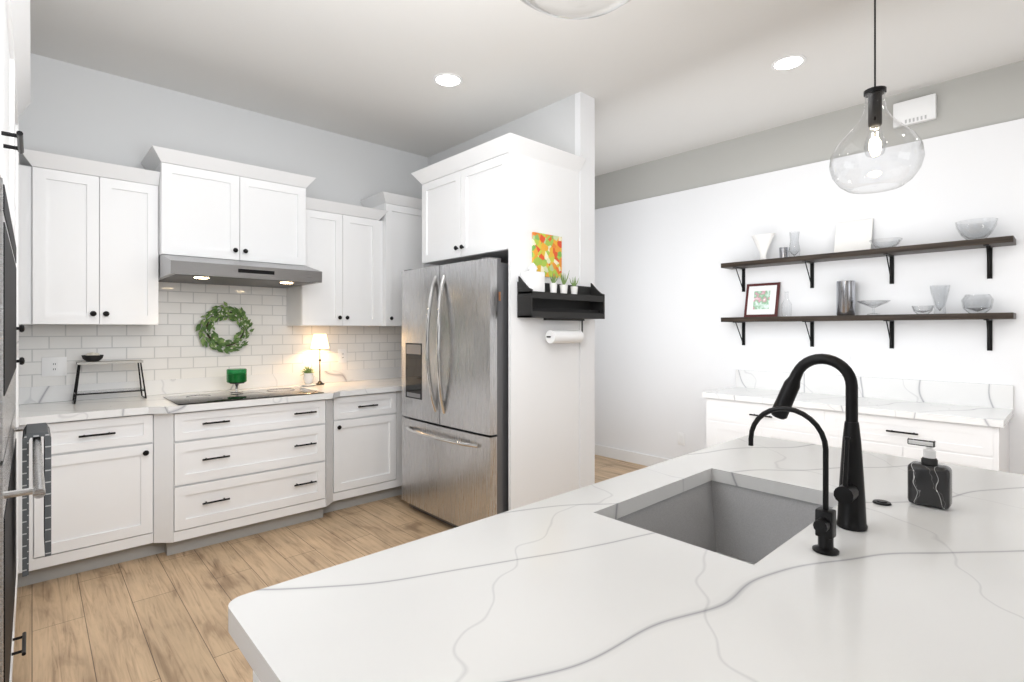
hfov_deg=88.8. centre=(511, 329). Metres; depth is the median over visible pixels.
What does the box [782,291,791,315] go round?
glass
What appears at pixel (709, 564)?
kitchen island
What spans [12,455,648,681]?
floor
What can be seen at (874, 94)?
pendant light
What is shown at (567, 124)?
wall
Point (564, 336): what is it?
paper towel holder
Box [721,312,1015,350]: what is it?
wall shelf
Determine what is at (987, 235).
glass bowl
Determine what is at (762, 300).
photo frame
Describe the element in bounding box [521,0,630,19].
pendant light
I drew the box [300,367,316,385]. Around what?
potted plant
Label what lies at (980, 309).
bowl
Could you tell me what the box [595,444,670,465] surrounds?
baseboard
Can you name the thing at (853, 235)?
picture frame
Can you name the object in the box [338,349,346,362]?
electrical outlet plate
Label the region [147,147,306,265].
upper cabinet
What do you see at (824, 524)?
filter faucet
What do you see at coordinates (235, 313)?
wreath
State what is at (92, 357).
bowl
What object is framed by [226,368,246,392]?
candle
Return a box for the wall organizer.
[517,276,604,318]
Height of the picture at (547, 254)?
0.280 m
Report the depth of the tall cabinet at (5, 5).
1.27 m
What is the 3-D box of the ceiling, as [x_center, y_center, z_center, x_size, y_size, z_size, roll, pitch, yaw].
[0.967,-1.724,1.791,5.487,0.080,7.530,0,0,-43]
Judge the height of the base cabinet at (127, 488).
0.872 m
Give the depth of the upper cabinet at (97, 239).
3.11 m
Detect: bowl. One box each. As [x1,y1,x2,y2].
[81,352,103,361]
[857,300,890,314]
[869,237,902,248]
[911,305,933,313]
[955,218,997,239]
[961,294,993,312]
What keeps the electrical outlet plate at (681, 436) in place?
attached to the wall at (661, 347)
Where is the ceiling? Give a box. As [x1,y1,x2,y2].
[30,0,1023,175]
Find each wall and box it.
[17,53,424,404]
[425,92,600,487]
[601,60,1023,474]
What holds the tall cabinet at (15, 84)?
on the floor
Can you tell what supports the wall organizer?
attached to the tall cabinet at (504, 197)
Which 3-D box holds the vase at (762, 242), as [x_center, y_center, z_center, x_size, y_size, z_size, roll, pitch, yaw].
[2.073,-0.674,4.315,0.080,0.215,0.190,0,0,-43]
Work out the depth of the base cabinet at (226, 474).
3.36 m
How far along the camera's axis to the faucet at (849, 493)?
1.18 m
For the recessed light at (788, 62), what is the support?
in the ceiling
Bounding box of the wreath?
[196,302,253,353]
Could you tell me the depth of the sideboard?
3.49 m
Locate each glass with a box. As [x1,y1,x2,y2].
[779,247,788,257]
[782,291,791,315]
[788,231,799,256]
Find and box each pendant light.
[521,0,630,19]
[829,0,924,193]
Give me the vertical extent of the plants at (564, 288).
0.159 m
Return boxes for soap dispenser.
[907,438,951,508]
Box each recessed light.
[433,73,462,86]
[771,54,806,70]
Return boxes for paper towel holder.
[544,318,583,342]
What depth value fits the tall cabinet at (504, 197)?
3.48 m
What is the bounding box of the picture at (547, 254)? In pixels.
[532,232,561,277]
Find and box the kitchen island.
[228,435,1023,681]
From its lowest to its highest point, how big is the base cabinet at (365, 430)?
0.872 m
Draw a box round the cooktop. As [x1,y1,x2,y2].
[163,387,323,404]
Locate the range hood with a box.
[158,254,321,287]
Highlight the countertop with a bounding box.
[19,378,401,424]
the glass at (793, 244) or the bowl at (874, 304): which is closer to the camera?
the bowl at (874, 304)
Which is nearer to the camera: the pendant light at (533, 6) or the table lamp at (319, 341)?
the pendant light at (533, 6)
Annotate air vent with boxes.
[893,93,936,128]
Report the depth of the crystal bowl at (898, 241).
3.66 m
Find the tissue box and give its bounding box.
[521,263,544,291]
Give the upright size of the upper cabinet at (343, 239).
0.965 m
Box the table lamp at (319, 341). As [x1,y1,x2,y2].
[310,334,328,384]
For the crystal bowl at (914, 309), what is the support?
on the wall shelf at (988, 317)
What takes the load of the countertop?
on the base cabinet at (226, 474)
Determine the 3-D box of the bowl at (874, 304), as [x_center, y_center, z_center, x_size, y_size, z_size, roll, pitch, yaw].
[2.569,-0.153,3.716,0.200,0.100,0.200,0,0,-43]
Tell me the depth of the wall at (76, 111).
3.76 m
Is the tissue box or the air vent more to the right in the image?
the air vent
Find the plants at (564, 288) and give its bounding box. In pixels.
[549,272,578,293]
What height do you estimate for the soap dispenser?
0.166 m
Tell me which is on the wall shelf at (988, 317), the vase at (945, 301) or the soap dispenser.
the vase at (945, 301)
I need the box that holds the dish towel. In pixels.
[22,423,50,576]
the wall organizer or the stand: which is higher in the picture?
the wall organizer
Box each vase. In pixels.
[752,233,774,259]
[836,280,854,314]
[930,285,949,313]
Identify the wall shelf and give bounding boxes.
[721,236,1015,291]
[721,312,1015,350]
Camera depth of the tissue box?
3.25 m
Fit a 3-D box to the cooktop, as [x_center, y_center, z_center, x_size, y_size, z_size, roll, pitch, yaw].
[-1.820,0.447,3.583,0.885,0.007,0.490,0,0,-43]
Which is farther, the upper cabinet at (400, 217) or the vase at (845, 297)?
the upper cabinet at (400, 217)
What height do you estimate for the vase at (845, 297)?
0.255 m
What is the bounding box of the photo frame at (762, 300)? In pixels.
[744,282,780,316]
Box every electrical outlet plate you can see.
[42,357,66,376]
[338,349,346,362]
[678,432,684,445]
[839,355,849,365]
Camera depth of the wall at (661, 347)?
4.14 m
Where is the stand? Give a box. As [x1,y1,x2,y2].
[72,360,146,403]
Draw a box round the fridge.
[402,257,507,527]
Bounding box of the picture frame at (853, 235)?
[834,218,873,252]
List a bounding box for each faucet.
[748,406,838,555]
[771,354,867,531]
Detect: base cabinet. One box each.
[17,414,156,587]
[157,399,328,555]
[329,391,405,511]
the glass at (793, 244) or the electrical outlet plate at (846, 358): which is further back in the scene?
the glass at (793, 244)
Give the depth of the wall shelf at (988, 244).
3.68 m
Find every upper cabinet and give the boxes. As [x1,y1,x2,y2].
[27,149,157,324]
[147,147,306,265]
[287,197,378,325]
[360,192,430,325]
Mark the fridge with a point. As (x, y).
(455, 394)
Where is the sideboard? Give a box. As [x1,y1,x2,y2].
[702,370,1012,472]
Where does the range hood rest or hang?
attached to the upper cabinet at (206, 207)
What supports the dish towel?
hanging from the tall cabinet at (15, 84)
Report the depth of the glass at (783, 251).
4.17 m
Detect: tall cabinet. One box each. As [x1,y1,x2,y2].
[0,0,11,681]
[12,0,23,674]
[411,133,585,510]
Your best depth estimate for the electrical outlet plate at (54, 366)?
3.25 m
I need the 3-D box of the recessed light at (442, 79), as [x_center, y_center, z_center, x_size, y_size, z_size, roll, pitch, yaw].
[-0.431,-1.681,3.520,0.197,0.006,0.195,0,0,-43]

